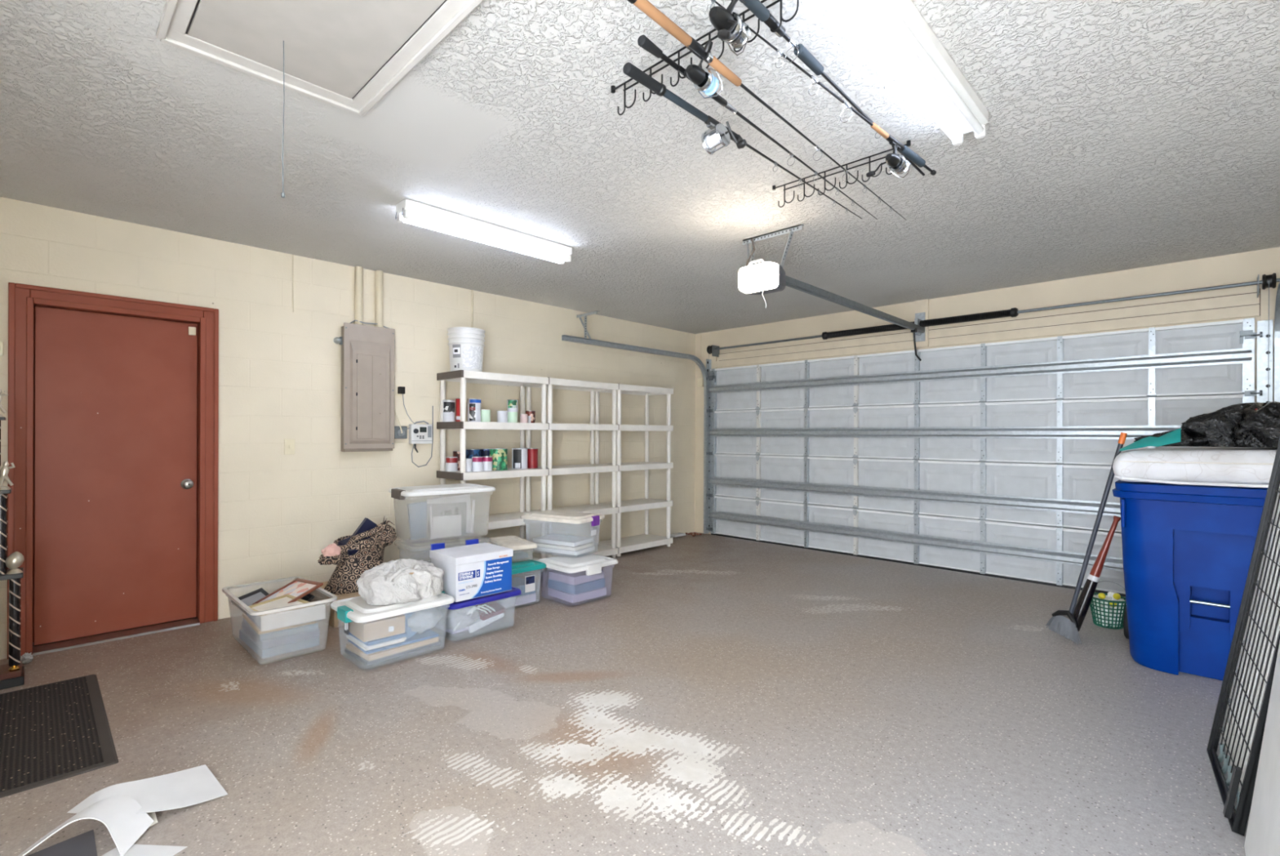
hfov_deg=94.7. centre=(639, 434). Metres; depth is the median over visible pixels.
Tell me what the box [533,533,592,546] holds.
magazine
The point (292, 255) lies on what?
wire
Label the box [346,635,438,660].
plank
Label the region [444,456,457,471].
paint can
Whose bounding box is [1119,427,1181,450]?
plastic sheet
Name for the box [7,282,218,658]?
trim
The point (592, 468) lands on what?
shelving unit
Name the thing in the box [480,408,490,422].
jar
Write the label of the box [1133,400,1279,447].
bag
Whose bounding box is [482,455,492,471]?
paint can
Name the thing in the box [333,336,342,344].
bell
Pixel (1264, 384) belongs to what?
door track
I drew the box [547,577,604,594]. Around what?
folder
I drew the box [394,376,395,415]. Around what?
conduit
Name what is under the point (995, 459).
door
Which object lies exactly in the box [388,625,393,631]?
sticker
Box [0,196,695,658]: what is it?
wall
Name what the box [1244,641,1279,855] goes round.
panel
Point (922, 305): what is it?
trim
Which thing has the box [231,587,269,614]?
picture frame
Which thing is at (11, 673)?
rack
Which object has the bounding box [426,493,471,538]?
paper sheet
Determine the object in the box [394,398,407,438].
outlet box
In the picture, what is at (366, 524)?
book
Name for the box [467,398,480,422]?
paint can
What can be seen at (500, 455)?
paint can
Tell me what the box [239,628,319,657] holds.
folder
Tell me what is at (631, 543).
shelving unit
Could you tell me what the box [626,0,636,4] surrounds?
hood
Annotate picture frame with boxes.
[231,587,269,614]
[248,593,314,616]
[252,577,323,604]
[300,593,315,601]
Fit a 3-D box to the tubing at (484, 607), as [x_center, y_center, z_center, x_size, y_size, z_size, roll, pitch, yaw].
[-1.060,1.181,3.850,0.022,0.129,0.260,0,0,44]
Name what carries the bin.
on the floor
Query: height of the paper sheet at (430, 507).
0.240 m
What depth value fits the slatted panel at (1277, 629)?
2.21 m
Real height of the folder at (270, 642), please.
0.045 m
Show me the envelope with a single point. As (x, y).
(455, 508)
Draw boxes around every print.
[344,622,348,630]
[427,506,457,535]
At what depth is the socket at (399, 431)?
4.97 m
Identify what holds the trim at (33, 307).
attached to the wall at (280, 367)
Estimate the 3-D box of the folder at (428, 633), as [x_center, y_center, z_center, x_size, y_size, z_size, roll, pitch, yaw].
[-1.467,1.208,3.517,0.420,0.015,0.300,0,0,-45]
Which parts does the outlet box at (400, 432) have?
cord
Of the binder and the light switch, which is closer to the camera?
the binder
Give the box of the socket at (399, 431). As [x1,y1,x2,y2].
[397,429,404,435]
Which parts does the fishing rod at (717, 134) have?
reel seat, handle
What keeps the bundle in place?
in the tub at (332, 597)
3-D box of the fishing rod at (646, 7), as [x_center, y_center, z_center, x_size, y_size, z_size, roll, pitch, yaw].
[0.668,-1.203,2.414,0.042,0.073,2.573,0,0,42]
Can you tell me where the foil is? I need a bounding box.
[20,652,33,663]
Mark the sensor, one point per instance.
(700, 380)
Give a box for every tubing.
[453,605,488,631]
[464,603,498,627]
[466,604,494,616]
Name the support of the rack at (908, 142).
hanging from the ceiling
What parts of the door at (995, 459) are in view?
rail, rail, rail, rail, rail, rail, rail, rail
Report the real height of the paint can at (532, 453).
0.189 m
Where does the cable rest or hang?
hanging from the breaker panel at (367, 352)
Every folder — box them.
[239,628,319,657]
[241,621,319,648]
[243,617,318,640]
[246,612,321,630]
[347,629,439,653]
[349,631,406,645]
[403,611,416,638]
[407,500,426,539]
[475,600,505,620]
[494,592,536,607]
[500,576,535,599]
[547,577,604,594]
[547,586,606,602]
[548,569,604,585]
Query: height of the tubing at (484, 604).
0.128 m
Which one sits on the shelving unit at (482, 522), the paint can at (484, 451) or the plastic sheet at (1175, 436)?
the paint can at (484, 451)
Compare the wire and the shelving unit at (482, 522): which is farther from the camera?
the shelving unit at (482, 522)
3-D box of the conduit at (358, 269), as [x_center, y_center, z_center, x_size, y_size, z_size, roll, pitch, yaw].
[-2.263,-1.104,4.745,0.068,0.485,0.068,0,0,44]
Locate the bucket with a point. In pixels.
(466, 344)
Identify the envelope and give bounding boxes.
[426,502,466,537]
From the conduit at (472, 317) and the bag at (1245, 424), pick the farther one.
the conduit at (472, 317)
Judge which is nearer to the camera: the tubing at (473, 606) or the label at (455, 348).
the tubing at (473, 606)
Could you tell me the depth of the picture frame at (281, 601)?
3.52 m
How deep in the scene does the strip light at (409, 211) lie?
3.74 m
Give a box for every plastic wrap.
[407,606,442,633]
[439,604,479,629]
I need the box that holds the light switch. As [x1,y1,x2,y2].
[284,439,294,454]
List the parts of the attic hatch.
panel, frame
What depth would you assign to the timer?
5.10 m
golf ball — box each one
[1097,592,1106,598]
[1107,591,1112,597]
[1112,592,1120,599]
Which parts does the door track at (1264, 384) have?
rail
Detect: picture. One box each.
[240,591,265,605]
[252,596,303,614]
[258,581,316,602]
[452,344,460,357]
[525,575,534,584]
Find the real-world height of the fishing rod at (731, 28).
0.193 m
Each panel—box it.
[340,322,395,451]
[1218,484,1279,821]
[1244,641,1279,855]
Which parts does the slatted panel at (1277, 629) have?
cross rail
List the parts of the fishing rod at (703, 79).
handle, reel seat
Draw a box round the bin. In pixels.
[1112,480,1267,679]
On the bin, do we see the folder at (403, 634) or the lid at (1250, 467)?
the lid at (1250, 467)
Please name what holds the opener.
hanging from the ceiling
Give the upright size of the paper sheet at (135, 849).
0.002 m
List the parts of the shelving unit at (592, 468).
post, post, post, post, post, post, post, post, shelf, shelf, shelf, shelf, shelf, post, post, post, post, post, post, post, post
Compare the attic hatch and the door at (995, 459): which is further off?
the door at (995, 459)
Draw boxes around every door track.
[561,311,711,533]
[1257,281,1279,402]
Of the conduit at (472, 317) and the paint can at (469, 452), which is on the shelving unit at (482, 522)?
the paint can at (469, 452)
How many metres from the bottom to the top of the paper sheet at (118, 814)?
0.090 m
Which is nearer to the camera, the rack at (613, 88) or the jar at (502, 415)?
the rack at (613, 88)
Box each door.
[34,306,197,644]
[706,317,1262,596]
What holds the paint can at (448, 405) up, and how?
on the shelving unit at (482, 522)
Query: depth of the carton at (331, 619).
4.01 m
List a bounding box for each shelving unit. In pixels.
[436,369,549,574]
[524,377,619,570]
[594,383,673,556]
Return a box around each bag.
[317,515,396,594]
[355,558,444,604]
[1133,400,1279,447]
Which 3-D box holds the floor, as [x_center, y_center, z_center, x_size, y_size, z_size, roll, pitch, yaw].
[0.508,1.357,3.455,6.250,0.120,7.250,0,0,44]
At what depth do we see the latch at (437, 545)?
4.36 m
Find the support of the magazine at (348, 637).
on the folder at (428, 633)
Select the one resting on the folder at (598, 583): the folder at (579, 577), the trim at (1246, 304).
the folder at (579, 577)
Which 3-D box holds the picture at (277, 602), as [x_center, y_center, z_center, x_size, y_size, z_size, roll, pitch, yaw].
[-2.136,1.022,3.496,0.216,0.006,0.216,7,7,27]
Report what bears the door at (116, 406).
in the wall at (280, 367)
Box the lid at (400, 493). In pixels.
[388,483,495,499]
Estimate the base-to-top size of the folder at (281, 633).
0.035 m
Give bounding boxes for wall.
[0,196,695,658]
[694,246,1279,533]
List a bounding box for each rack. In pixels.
[0,388,24,688]
[610,0,799,115]
[772,140,911,207]
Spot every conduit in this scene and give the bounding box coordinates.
[354,266,363,324]
[374,270,383,327]
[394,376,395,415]
[471,289,473,327]
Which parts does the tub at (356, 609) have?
lid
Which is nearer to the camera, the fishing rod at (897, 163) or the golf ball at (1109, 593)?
the fishing rod at (897, 163)
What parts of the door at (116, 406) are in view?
knob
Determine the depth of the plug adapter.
5.00 m
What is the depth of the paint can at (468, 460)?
5.05 m
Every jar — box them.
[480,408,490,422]
[497,410,507,422]
[507,411,517,422]
[520,413,528,422]
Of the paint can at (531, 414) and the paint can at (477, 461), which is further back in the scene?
the paint can at (531, 414)
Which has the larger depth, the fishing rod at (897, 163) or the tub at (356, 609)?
the tub at (356, 609)
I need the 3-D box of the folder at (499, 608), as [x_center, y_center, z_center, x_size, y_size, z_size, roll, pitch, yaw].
[-1.032,1.178,3.982,0.161,0.084,0.185,0,0,40]
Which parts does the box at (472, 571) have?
lid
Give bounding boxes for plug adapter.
[396,384,414,423]
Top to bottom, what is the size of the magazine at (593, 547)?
0.030 m
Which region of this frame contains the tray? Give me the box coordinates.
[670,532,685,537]
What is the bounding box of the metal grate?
[1206,437,1279,835]
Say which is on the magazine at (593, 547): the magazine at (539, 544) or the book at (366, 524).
the magazine at (539, 544)
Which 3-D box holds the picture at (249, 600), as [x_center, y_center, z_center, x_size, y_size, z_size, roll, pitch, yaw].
[-2.435,1.059,3.731,0.116,0.006,0.156,31,18,13]
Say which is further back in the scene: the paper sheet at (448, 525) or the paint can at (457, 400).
the paint can at (457, 400)
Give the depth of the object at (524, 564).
4.46 m
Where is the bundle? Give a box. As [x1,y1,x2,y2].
[261,604,325,631]
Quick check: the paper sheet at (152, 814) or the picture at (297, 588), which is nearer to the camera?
the paper sheet at (152, 814)
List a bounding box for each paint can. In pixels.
[442,399,454,422]
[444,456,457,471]
[453,450,460,470]
[455,398,460,421]
[465,457,471,471]
[466,448,480,457]
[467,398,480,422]
[471,456,482,471]
[480,448,489,456]
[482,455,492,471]
[488,448,507,470]
[511,447,527,468]
[525,410,535,422]
[527,448,537,467]
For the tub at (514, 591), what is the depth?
3.76 m
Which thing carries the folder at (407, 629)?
in the tub at (356, 609)
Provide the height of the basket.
0.306 m
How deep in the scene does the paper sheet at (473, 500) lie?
4.64 m
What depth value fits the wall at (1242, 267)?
5.21 m
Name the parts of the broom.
handle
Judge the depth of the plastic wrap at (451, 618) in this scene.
3.77 m
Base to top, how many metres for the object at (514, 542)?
0.135 m
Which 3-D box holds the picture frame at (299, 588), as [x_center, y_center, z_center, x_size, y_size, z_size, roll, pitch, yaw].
[-2.219,1.006,3.712,0.367,0.149,0.282,0,0,37]
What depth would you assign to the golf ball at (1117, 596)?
4.00 m
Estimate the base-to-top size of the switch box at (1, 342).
0.080 m
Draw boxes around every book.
[242,612,316,634]
[337,536,363,555]
[351,517,376,539]
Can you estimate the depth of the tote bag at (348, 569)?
4.08 m
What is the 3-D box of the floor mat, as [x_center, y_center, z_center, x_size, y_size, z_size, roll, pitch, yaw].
[-2.797,1.281,2.421,1.218,0.010,0.898,0,0,44]
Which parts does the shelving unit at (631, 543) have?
post, post, post, post, post, post, post, post, shelf, shelf, shelf, shelf, shelf, post, post, post, post, post, post, post, post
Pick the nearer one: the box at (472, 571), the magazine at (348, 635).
the magazine at (348, 635)
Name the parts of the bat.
handle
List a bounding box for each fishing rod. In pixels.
[622,62,862,218]
[626,0,905,219]
[637,35,877,219]
[708,0,924,176]
[710,0,936,177]
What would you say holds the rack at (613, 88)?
hanging from the ceiling
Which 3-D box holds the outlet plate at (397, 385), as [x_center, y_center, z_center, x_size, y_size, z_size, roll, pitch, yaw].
[-2.042,-0.376,5.020,0.005,0.090,0.060,0,0,44]
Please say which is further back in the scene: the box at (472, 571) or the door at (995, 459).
the door at (995, 459)
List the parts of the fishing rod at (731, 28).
handle, reel seat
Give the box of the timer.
[407,405,433,466]
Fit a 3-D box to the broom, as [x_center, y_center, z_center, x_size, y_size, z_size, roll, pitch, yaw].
[2.736,0.639,3.680,0.169,1.306,0.447,0,0,-25]
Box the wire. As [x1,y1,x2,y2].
[292,254,293,311]
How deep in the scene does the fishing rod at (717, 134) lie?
2.26 m
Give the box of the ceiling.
[0,0,1279,333]
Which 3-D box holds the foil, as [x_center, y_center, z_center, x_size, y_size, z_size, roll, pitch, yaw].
[-3.450,1.256,3.316,0.075,0.067,0.056,0,0,44]
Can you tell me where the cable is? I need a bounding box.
[349,320,388,328]
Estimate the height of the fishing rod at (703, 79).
0.104 m
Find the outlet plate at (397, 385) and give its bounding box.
[396,384,404,395]
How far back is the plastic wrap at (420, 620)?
3.50 m
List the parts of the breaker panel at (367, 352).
raised frame, door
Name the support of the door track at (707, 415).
attached to the wall at (1242, 267)
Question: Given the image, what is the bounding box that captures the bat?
[1073,515,1120,631]
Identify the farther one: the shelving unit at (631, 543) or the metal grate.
the shelving unit at (631, 543)
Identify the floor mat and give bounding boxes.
[0,673,118,797]
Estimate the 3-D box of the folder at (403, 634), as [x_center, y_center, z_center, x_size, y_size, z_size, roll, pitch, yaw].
[-1.531,1.156,3.434,0.300,0.020,0.220,0,0,44]
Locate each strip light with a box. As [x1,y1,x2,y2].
[395,198,572,264]
[828,0,988,146]
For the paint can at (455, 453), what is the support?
on the shelving unit at (482, 522)
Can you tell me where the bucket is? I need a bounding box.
[447,326,484,371]
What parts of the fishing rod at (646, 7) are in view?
reel seat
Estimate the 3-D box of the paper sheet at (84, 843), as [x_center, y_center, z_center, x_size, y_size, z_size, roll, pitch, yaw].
[-1.774,1.287,1.755,0.250,0.002,0.230,0,0,44]
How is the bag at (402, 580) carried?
on the tub at (356, 609)
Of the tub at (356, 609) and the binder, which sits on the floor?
the tub at (356, 609)
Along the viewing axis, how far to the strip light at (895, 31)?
2.01 m
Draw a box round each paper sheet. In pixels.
[17,795,154,855]
[27,829,97,855]
[66,764,227,813]
[101,843,187,855]
[146,811,157,826]
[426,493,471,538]
[429,506,432,538]
[432,514,461,537]
[471,499,475,533]
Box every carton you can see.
[309,581,360,627]
[349,613,404,641]
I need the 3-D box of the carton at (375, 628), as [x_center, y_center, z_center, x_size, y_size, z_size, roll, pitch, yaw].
[-1.544,1.094,3.437,0.230,0.100,0.300,0,0,-44]
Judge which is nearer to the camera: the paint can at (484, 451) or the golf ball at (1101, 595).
the golf ball at (1101, 595)
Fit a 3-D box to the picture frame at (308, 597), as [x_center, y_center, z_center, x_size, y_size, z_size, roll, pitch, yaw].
[-2.175,1.047,3.743,0.260,0.080,0.105,0,0,38]
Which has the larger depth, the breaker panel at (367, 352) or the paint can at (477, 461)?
the paint can at (477, 461)
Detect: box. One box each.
[0,341,3,355]
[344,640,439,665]
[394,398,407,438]
[429,542,513,601]
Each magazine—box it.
[346,634,406,648]
[346,635,404,650]
[531,545,595,555]
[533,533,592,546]
[533,542,594,551]
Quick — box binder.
[467,612,503,632]
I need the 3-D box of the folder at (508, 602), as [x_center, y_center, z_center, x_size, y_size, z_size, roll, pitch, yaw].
[-0.993,1.242,4.502,0.300,0.060,0.260,0,0,-45]
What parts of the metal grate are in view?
rail, rail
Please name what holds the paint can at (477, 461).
on the shelving unit at (482, 522)
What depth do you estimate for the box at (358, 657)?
3.38 m
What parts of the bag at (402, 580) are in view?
handle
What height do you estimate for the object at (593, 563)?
0.311 m
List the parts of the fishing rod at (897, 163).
handle, reel seat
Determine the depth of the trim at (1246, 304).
5.13 m
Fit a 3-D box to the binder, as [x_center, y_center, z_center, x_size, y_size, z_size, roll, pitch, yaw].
[-1.022,1.238,3.925,0.020,0.105,0.264,0,0,44]
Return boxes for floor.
[0,531,1248,855]
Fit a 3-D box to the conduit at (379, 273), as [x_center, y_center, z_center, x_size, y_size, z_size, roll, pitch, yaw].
[-2.150,-1.104,4.861,0.068,0.485,0.068,0,0,44]
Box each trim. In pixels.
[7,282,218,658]
[32,306,35,642]
[712,284,1275,368]
[915,298,928,347]
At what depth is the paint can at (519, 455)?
5.51 m
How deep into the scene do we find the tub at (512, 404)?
5.46 m
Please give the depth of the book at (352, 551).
4.08 m
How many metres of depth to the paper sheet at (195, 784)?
2.06 m
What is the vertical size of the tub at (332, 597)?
0.316 m
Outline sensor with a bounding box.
[697,340,703,386]
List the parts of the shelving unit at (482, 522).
post, post, post, post, post, post, post, post, shelf, shelf, shelf, shelf, post, post, post, post, shelf, post, post, post, post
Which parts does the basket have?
handle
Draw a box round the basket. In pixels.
[1089,580,1126,628]
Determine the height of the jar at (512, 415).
0.104 m
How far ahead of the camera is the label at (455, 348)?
5.05 m
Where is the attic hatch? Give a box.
[155,0,483,197]
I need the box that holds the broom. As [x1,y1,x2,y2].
[1045,431,1127,644]
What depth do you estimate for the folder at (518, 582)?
4.46 m
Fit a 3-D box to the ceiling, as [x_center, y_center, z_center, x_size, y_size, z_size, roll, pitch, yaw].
[0.517,-1.403,3.455,6.250,0.120,7.250,0,0,44]
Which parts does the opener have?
len handle, rail, door arm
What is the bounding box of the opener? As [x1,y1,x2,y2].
[738,223,924,360]
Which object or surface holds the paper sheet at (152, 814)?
on the floor

